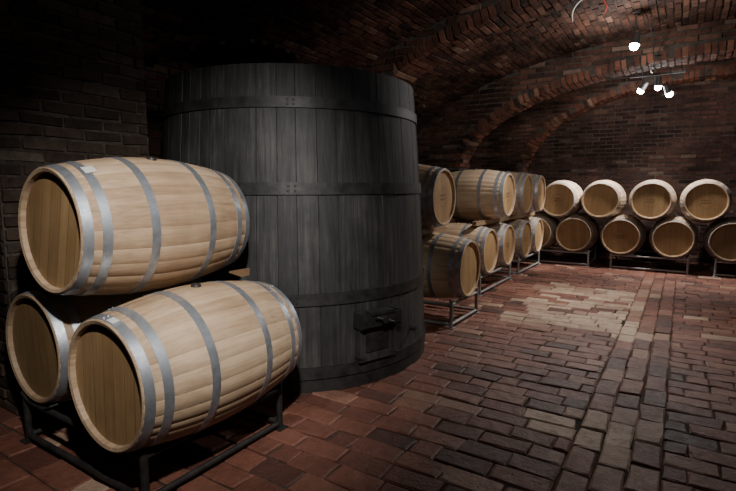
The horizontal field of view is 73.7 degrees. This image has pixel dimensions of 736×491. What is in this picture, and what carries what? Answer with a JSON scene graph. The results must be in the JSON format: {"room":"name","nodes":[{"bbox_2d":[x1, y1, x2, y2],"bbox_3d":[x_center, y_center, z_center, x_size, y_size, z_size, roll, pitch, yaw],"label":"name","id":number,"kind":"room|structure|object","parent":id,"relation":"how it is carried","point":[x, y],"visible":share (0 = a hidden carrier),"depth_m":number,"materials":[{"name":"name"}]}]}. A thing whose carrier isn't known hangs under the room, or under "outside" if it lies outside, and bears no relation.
{"room":"wine cellar","nodes":[
{"label":"wine cellar","id":0,"kind":"room"},
{"bbox_2d":[0,0,148,415],"bbox_3d":[-2.225,-0.399,3.440,0.918,2.742,0.994,4,8,32],"label":"wall","id":1,"kind":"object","parent":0,"point":[73,87],"visible":0.36,"depth_m":3.02,"materials":[{"name":"brick"}]},
{"bbox_2d":[144,55,226,158],"bbox_3d":[-1.146,-0.751,6.138,0.222,2.803,12.400,4,8,32],"label":"wall","id":2,"kind":"structure","parent":0,"point":[155,77],"depth_m":4.60,"materials":[{"name":"brick"}]},
{"bbox_2d":[0,252,735,490],"bbox_3d":[2.725,0.935,3.856,9.010,0.029,12.409,4,8,32],"label":"floor","id":3,"kind":"structure","parent":0,"point":[565,377],"depth_m":3.02,"materials":[{"name":"red brick"}]},
{"bbox_2d":[20,381,288,490],"bbox_3d":[-1.181,0.920,2.742,1.130,0.283,0.910,4,8,32],"label":"rack","id":4,"kind":"object","parent":3,"relation":"on","point":[142,454],"visible":0.44,"depth_m":2.48,"materials":[{"name":"metal"}]},
{"bbox_2d":[6,277,203,403],"bbox_3d":[-1.484,0.480,2.932,0.700,0.712,0.958,4,8,32],"label":"wine barrel","id":5,"kind":"object","parent":4,"relation":"on","point":[41,325],"visible":0.27,"depth_m":2.53,"materials":[{"name":"brown wood"}]},
{"bbox_2d":[18,156,249,295],"bbox_3d":[-1.186,-0.115,2.610,0.700,0.706,0.958,4,8,32],"label":"wine barrel","id":6,"kind":"object","parent":5,"relation":"on","point":[106,225],"visible":1,"depth_m":2.29,"materials":[{"name":"brown wood"}]},
{"bbox_2d":[68,280,301,453],"bbox_3d":[-0.863,0.540,2.469,0.700,0.713,0.958,4,8,32],"label":"wine barrel","id":7,"kind":"object","parent":4,"relation":"on","point":[149,370],"visible":1,"depth_m":2.14,"materials":[{"name":"brown wood"}]},
{"bbox_2d":[229,268,249,276],"bbox_3d":[-0.724,0.146,2.763,0.105,0.045,0.060,4,8,32],"label":"wedge","id":8,"kind":"object","parent":7,"relation":"on","point":[241,272],"visible":1,"depth_m":2.73,"materials":[{"name":"brown wood"}]},
{"bbox_2d":[162,63,424,394],"bbox_3d":[-0.600,-0.210,4.253,2.328,2.170,2.265,4,8,32],"label":"fermentation vat","id":9,"kind":"object","parent":3,"relation":"on","point":[323,159],"visible":0.75,"depth_m":3.28,"materials":[{"name":"black wood"}]},
{"bbox_2d":[424,287,479,329],"bbox_3d":[0.650,0.612,5.328,0.910,0.283,0.770,4,8,32],"label":"rack","id":10,"kind":"object","parent":3,"relation":"on","point":[451,304],"visible":0.39,"depth_m":4.94,"materials":[{"name":"metal"}]},
{"bbox_2d":[422,233,479,298],"bbox_3d":[0.650,0.200,5.279,0.958,0.713,0.700,4,8,32],"label":"wine barrel","id":11,"kind":"object","parent":10,"relation":"on","point":[451,263],"visible":0.58,"depth_m":4.93,"materials":[{"name":"brown wood"}]},
{"bbox_2d":[422,226,445,235],"bbox_3d":[0.445,-0.168,5.360,0.600,0.056,0.650,4,8,32],"label":"stacking timber","id":12,"kind":"object","parent":11,"relation":"on","point":[441,229],"visible":0.32,"depth_m":5.21,"materials":[{"name":"brown wood"}]},
{"bbox_2d":[418,164,455,228],"bbox_3d":[0.383,-0.527,5.256,0.958,0.712,0.700,4,8,32],"label":"wine barrel","id":13,"kind":"object","parent":12,"relation":"on","point":[438,191],"visible":0.37,"depth_m":4.93,"materials":[{"name":"brown wood"}]},
{"bbox_2d":[446,168,468,217],"bbox_3d":[1.196,-0.503,8.696,1.067,1.700,0.493,4,8,32],"label":"pier","id":14,"kind":"object","parent":3,"relation":"on","point":[449,169],"visible":0.02,"depth_m":8.20,"materials":[{"name":"brick"}]},
{"bbox_2d":[478,263,511,295],"bbox_3d":[1.417,0.410,7.021,0.910,0.283,1.370,4,8,32],"label":"rack","id":15,"kind":"object","parent":3,"relation":"on","point":[508,277],"visible":0.37,"depth_m":6.80,"materials":[{"name":"metal"}]},
{"bbox_2d":[422,222,497,274],"bbox_3d":[1.202,0.038,6.637,0.958,0.712,0.700,4,8,32],"label":"wine barrel","id":16,"kind":"object","parent":15,"relation":"on","point":[486,239],"visible":0.42,"depth_m":6.35,"materials":[{"name":"brown wood"}]},
{"bbox_2d":[449,212,534,225],"bbox_3d":[1.921,-0.440,7.641,0.600,0.056,2.950,4,8,32],"label":"stacking timber","id":17,"kind":"object","parent":16,"relation":"on","point":[454,219],"visible":0.39,"depth_m":7.06,"materials":[{"name":"brown wood"}]},
{"bbox_2d":[450,168,515,219],"bbox_3d":[1.511,-0.722,6.885,0.958,0.712,0.700,4,8,32],"label":"wine barrel","id":18,"kind":"object","parent":17,"relation":"on","point":[481,194],"visible":0.74,"depth_m":6.59,"materials":[{"name":"brown wood"}]},
{"bbox_2d":[496,170,532,215],"bbox_3d":[2.021,-0.816,7.681,0.958,0.712,0.700,4,8,32],"label":"wine barrel","id":19,"kind":"object","parent":17,"relation":"on","point":[523,182],"visible":0.26,"depth_m":7.35,"materials":[{"name":"brown wood"}]},
{"bbox_2d":[524,173,545,212],"bbox_3d":[2.478,-0.901,8.393,0.958,0.712,0.700,4,8,32],"label":"wine barrel","id":20,"kind":"object","parent":17,"relation":"on","point":[539,186],"visible":0.34,"depth_m":8.08,"materials":[{"name":"brown wood"}]},
{"bbox_2d":[450,219,514,266],"bbox_3d":[1.632,-0.042,7.307,0.958,0.712,0.700,4,8,32],"label":"wine barrel","id":21,"kind":"object","parent":15,"relation":"on","point":[505,233],"visible":0.38,"depth_m":7.00,"materials":[{"name":"brown wood"}]},
{"bbox_2d":[496,251,539,275],"bbox_3d":[2.357,0.235,8.486,0.910,0.283,1.370,4,8,32],"label":"rack","id":22,"kind":"object","parent":3,"relation":"on","point":[519,259],"visible":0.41,"depth_m":8.05,"materials":[{"name":"metal"}]},
{"bbox_2d":[470,219,531,258],"bbox_3d":[2.142,-0.136,8.103,0.958,0.712,0.700,4,8,32],"label":"wine barrel","id":23,"kind":"object","parent":22,"relation":"on","point":[522,228],"visible":0.3,"depth_m":7.77,"materials":[{"name":"brown wood"}]},
{"bbox_2d":[517,216,542,252],"bbox_3d":[2.572,-0.216,8.773,0.958,0.713,0.700,4,8,32],"label":"wine barrel","id":24,"kind":"object","parent":22,"relation":"on","point":[536,224],"visible":0.23,"depth_m":8.46,"materials":[{"name":"brown wood"}]},
{"bbox_2d":[523,245,596,266],"bbox_3d":[3.599,0.150,9.202,1.170,0.283,0.910,4,8,32],"label":"rack","id":25,"kind":"object","parent":3,"relation":"on","point":[588,252],"visible":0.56,"depth_m":8.95,"materials":[{"name":"metal"}]},
{"bbox_2d":[532,212,559,248],"bbox_3d":[3.291,-0.285,9.348,0.700,0.712,0.958,3,7,32],"label":"wine barrel","id":26,"kind":"object","parent":25,"relation":"on","point":[550,223],"visible":0.41,"depth_m":8.90,"materials":[{"name":"brown wood"}]},
{"bbox_2d":[555,213,599,251],"bbox_3d":[3.847,-0.243,8.996,0.700,0.712,0.958,4,8,32],"label":"wine barrel","id":27,"kind":"object","parent":25,"relation":"on","point":[578,232],"visible":0.98,"depth_m":8.63,"materials":[{"name":"brown wood"}]},
{"bbox_2d":[543,179,582,217],"bbox_3d":[3.603,-0.862,9.079,0.700,0.712,0.958,6,9,32],"label":"wine barrel","id":28,"kind":"object","parent":27,"relation":"on","point":[563,197],"visible":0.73,"depth_m":8.70,"materials":[{"name":"brown wood"}]},
{"bbox_2d":[608,250,689,274],"bbox_3d":[4.830,0.243,8.423,1.170,0.283,0.910,4,8,32],"label":"rack","id":29,"kind":"object","parent":3,"relation":"on","point":[687,257],"visible":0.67,"depth_m":8.21,"materials":[{"name":"metal"}]},
{"bbox_2d":[600,214,645,254],"bbox_3d":[4.472,-0.196,8.601,0.700,0.712,0.958,4,8,32],"label":"wine barrel","id":30,"kind":"object","parent":29,"relation":"on","point":[622,234],"visible":0.98,"depth_m":8.23,"materials":[{"name":"brown wood"}]},
{"bbox_2d":[581,179,625,219],"bbox_3d":[4.185,-0.818,8.711,0.700,0.712,0.958,4,8,32],"label":"wine barrel","id":31,"kind":"object","parent":30,"relation":"on","point":[602,199],"visible":1,"depth_m":8.34,"materials":[{"name":"brown wood"}]},
{"bbox_2d":[649,215,698,257],"bbox_3d":[5.104,-0.148,8.201,0.700,0.712,0.958,3,7,32],"label":"wine barrel","id":32,"kind":"object","parent":29,"relation":"on","point":[674,236],"visible":0.98,"depth_m":7.83,"materials":[{"name":"brown wood"}]},
{"bbox_2d":[629,179,676,220],"bbox_3d":[4.817,-0.771,8.310,0.700,0.712,0.958,6,9,32],"label":"wine barrel","id":33,"kind":"object","parent":32,"relation":"on","point":[650,200],"visible":1,"depth_m":7.94,"materials":[{"name":"brown wood"}]},
{"bbox_2d":[709,257,735,276],"bbox_3d":[6.061,0.336,7.644,1.170,0.283,0.910,4,8,32],"label":"rack","id":34,"kind":"object","parent":3,"relation":"on","point":[714,267],"visible":0.66,"depth_m":7.58,"materials":[{"name":"metal"}]},
{"bbox_2d":[703,217,735,261],"bbox_3d":[5.745,-0.100,7.795,0.700,0.712,0.958,4,8,32],"label":"wine barrel","id":35,"kind":"object","parent":34,"relation":"on","point":[719,238],"visible":0.93,"depth_m":7.49,"materials":[{"name":"brown wood"}]},
{"bbox_2d":[680,178,732,222],"bbox_3d":[5.441,-0.723,7.916,0.700,0.712,0.958,3,7,32],"label":"wine barrel","id":36,"kind":"object","parent":35,"relation":"on","point":[706,200],"visible":1,"depth_m":7.55,"materials":[{"name":"brown wood"}]},
{"bbox_2d":[140,0,735,134],"bbox_3d":[2.723,-1.627,3.552,9.003,1.750,12.443,4,8,32],"label":"ceiling","id":37,"kind":"structure","parent":0,"point":[340,33],"depth_m":5.08,"materials":[{"name":"brick"}]},
{"bbox_2d":[362,0,586,83],"bbox_3d":[3.061,-1.688,4.075,9.000,1.793,0.492,4,8,32],"label":"rib","id":38,"kind":"object","parent":37,"relation":"attached to","point":[407,61],"visible":0.42,"depth_m":5.22,"materials":[{"name":"brick"}]},
{"bbox_2d":[571,0,581,21],"bbox_3d":[1.950,-2.288,4.327,0.271,0.563,0.012,4,8,32],"label":"hanging cable","id":39,"kind":"object","parent":37,"relation":"hanging from","point":[580,0],"visible":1,"depth_m":4.41,"materials":[{"name":"grey plastic"}]},
{"bbox_2d":[417,17,735,167],"bbox_3d":[4.538,-1.962,6.378,9.000,1.794,0.493,4,8,32],"label":"rib","id":40,"kind":"object","parent":37,"relation":"attached to","point":[450,139],"visible":0.96,"depth_m":7.25,"materials":[{"name":"brick"}]},
{"bbox_2d":[469,58,735,170],"bbox_3d":[5.747,-2.168,8.264,9.000,1.830,0.493,4,8,32],"label":"rib","id":41,"kind":"object","parent":37,"relation":"attached to","point":[511,146],"visible":0.84,"depth_m":9.38,"materials":[{"name":"brick"}]},
{"bbox_2d":[629,9,640,50],"bbox_3d":[3.115,-2.503,5.704,0.114,0.452,0.107,4,8,32],"label":"ceiling spotlight","id":42,"kind":"object","parent":37,"relation":"attached to","point":[635,42],"depth_m":5.69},
{"bbox_2d":[644,11,660,55],"bbox_3d":[3.510,-2.597,6.070,0.063,0.332,0.968,6,9,40],"label":"hanging cable","id":43,"kind":"object","parent":37,"relation":"hanging from","point":[644,11],"visible":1,"depth_m":5.97,"materials":[{"name":"black plastic"}]},
{"bbox_2d":[630,65,685,77],"bbox_3d":[4.494,-2.815,7.612,0.750,0.337,0.035,4,8,32],"label":"track","id":44,"kind":"object","parent":37,"relation":"attached to","point":[682,70],"visible":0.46,"depth_m":7.60,"materials":[{"name":"grey metal"}]},
{"bbox_2d":[637,71,648,93],"bbox_3d":[4.404,-2.705,7.836,0.160,0.543,0.108,4,8,32],"label":"ceiling spotlight","id":45,"kind":"object","parent":44,"relation":"attached to","point":[641,89],"depth_m":7.83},
{"bbox_2d":[654,68,662,89],"bbox_3d":[4.483,-2.679,7.551,0.110,0.563,0.104,4,8,32],"label":"ceiling spotlight","id":46,"kind":"object","parent":44,"relation":"attached to","point":[658,83],"depth_m":7.54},
{"bbox_2d":[663,67,672,96],"bbox_3d":[4.570,-2.605,7.443,0.136,0.701,0.108,4,8,32],"label":"ceiling spotlight","id":47,"kind":"object","parent":44,"relation":"attached to","point":[668,91],"depth_m":7.44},
{"bbox_2d":[510,171,528,172],"bbox_3d":[2.595,-0.712,10.460,1.518,1.703,0.493,4,8,32],"label":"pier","id":48,"kind":"object","parent":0,"point":[510,171],"visible":0.02,"depth_m":9.85,"materials":[{"name":"brick"}]},
{"bbox_2d":[529,78,735,264],"bbox_3d":[6.104,-1.484,8.909,9.000,3.603,0.222,4,8,32],"label":"wall","id":49,"kind":"structure","parent":0,"point":[686,137],"depth_m":9.22,"materials":[{"name":"brick"}]}
]}

